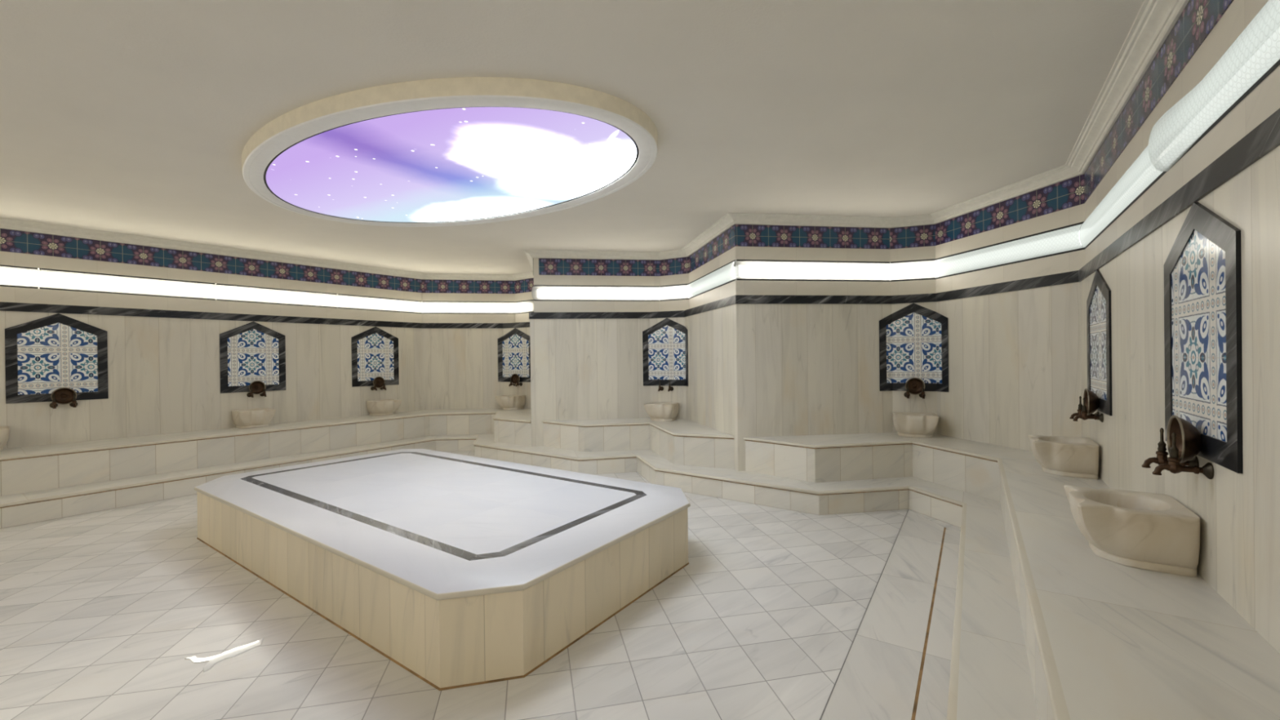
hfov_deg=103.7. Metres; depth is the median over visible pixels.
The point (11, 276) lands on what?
light
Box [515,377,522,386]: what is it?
tap
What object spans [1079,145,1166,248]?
light
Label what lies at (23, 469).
bench
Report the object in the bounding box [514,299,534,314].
light
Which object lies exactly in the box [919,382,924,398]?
tap
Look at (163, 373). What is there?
wall
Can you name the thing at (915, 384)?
bowl
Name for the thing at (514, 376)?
bowl
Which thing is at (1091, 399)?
bowl
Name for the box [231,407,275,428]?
basin
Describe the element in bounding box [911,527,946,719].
trim
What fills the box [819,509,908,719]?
trim
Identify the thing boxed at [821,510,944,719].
drain cover
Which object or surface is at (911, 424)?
basin
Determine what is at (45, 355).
tile panel
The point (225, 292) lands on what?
light
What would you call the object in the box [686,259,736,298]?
light
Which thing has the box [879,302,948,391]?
tile panel
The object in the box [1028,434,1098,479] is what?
basin
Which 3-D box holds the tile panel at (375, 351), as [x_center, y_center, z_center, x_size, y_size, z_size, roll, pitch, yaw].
[-4.494,-0.066,8.550,0.012,1.008,0.770,-1,0,38]
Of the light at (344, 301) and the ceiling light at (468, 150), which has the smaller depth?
the ceiling light at (468, 150)
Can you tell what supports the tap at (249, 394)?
attached to the wall at (163, 373)
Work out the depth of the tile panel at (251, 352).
7.19 m
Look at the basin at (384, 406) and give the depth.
8.34 m
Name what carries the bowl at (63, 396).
on the tap at (53, 405)
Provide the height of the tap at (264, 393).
0.171 m
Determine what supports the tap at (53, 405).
attached to the wall at (163, 373)
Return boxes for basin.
[0,426,8,451]
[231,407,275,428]
[366,399,401,415]
[494,395,525,409]
[644,401,679,421]
[892,411,938,437]
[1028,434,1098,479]
[1063,484,1199,577]
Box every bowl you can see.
[50,387,76,404]
[248,380,266,394]
[373,376,385,388]
[511,373,519,384]
[905,377,924,395]
[1083,388,1098,415]
[1166,414,1201,463]
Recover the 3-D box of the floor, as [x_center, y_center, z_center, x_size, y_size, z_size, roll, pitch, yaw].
[-2.482,1.519,3.504,17.000,0.001,15.000,-1,0,0]
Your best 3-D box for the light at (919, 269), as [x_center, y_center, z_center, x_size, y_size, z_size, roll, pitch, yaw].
[3.184,-1.040,5.848,0.529,0.234,0.113,-1,0,19]
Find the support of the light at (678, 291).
attached to the wall at (581, 368)
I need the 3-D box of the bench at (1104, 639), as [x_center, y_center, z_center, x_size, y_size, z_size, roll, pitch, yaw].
[1.413,1.066,1.594,2.855,0.378,9.045,-1,0,17]
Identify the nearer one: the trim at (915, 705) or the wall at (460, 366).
the trim at (915, 705)
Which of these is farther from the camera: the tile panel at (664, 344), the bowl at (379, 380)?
the bowl at (379, 380)
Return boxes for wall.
[0,228,422,448]
[422,278,533,422]
[529,246,737,471]
[735,173,1085,471]
[1080,0,1279,653]
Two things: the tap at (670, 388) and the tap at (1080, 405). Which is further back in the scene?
the tap at (670, 388)
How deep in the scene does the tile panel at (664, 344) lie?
7.47 m
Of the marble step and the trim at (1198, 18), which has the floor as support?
the marble step
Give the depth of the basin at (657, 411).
7.18 m
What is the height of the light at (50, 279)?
0.234 m
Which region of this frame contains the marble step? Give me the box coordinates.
[0,433,1038,719]
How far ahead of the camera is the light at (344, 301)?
8.58 m
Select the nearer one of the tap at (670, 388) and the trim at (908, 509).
the trim at (908, 509)
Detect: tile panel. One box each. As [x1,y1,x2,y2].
[4,313,108,403]
[219,321,285,393]
[351,326,399,386]
[497,328,530,382]
[642,318,688,386]
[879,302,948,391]
[1086,269,1112,415]
[1163,201,1243,473]
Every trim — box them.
[0,0,1189,280]
[0,0,1233,293]
[0,108,1279,328]
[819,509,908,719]
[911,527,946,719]
[915,528,960,719]
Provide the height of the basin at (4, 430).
0.246 m
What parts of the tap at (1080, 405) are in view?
spout, handle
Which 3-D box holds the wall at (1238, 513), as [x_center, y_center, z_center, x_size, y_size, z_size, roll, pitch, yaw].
[1.413,-0.069,0.669,0.119,3.100,8.516,-1,0,34]
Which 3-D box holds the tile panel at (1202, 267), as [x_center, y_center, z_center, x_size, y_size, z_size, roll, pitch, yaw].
[2.224,-0.126,2.007,0.012,1.008,0.770,-1,0,34]
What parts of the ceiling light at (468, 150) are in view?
picture panel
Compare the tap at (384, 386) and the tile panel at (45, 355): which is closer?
the tile panel at (45, 355)
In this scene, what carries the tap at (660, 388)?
attached to the wall at (581, 368)
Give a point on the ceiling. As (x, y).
(136, 117)
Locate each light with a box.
[0,264,39,288]
[39,267,216,300]
[216,283,337,308]
[241,76,657,226]
[337,293,422,313]
[422,301,515,314]
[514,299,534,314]
[531,284,659,301]
[659,283,688,301]
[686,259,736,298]
[734,259,891,281]
[890,258,935,281]
[933,221,1084,279]
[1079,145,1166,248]
[1148,0,1279,171]
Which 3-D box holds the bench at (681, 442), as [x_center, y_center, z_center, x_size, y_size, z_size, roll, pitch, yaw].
[0.141,1.064,6.986,3.028,0.378,1.269,-1,0,37]
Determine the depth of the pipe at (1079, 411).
3.69 m
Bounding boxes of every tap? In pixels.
[48,393,57,408]
[69,392,77,407]
[246,385,253,397]
[259,384,266,396]
[370,380,377,391]
[379,380,386,390]
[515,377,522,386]
[657,379,663,391]
[667,379,673,391]
[903,382,910,398]
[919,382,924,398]
[1069,395,1098,420]
[1072,397,1103,422]
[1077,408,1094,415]
[1141,427,1199,467]
[1151,432,1213,479]
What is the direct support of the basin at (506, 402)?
on the bench at (23, 469)
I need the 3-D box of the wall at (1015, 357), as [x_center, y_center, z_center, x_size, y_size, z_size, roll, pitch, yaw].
[2.752,-0.099,5.471,3.105,3.100,1.308,-1,0,28]
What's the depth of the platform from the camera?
3.08 m
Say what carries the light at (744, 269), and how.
attached to the wall at (1015, 357)
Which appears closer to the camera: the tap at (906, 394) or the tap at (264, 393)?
the tap at (906, 394)
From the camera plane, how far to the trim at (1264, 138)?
5.52 m
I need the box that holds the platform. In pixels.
[194,448,689,690]
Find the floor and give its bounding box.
[0,451,960,719]
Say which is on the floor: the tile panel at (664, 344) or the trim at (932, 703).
the trim at (932, 703)
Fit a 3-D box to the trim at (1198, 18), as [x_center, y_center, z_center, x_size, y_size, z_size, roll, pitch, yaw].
[-2.630,-1.353,3.631,9.941,0.245,10.196,-1,0,34]
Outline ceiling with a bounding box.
[0,0,1144,274]
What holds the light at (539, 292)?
attached to the wall at (581, 368)
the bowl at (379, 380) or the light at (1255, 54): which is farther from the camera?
the bowl at (379, 380)
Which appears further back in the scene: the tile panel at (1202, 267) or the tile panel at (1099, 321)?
the tile panel at (1099, 321)
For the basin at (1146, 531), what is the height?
0.246 m
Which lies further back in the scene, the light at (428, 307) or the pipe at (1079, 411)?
the light at (428, 307)
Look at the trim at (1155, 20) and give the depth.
5.58 m
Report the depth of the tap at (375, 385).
8.44 m
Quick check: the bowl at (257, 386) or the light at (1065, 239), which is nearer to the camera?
the light at (1065, 239)
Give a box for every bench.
[0,407,531,496]
[542,417,734,469]
[743,432,1279,719]
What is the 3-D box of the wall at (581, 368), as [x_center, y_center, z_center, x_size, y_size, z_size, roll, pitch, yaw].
[0.122,-0.073,7.098,3.213,3.100,1.415,-1,0,33]
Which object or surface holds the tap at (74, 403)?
attached to the wall at (163, 373)
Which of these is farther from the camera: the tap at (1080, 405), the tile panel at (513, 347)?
the tile panel at (513, 347)

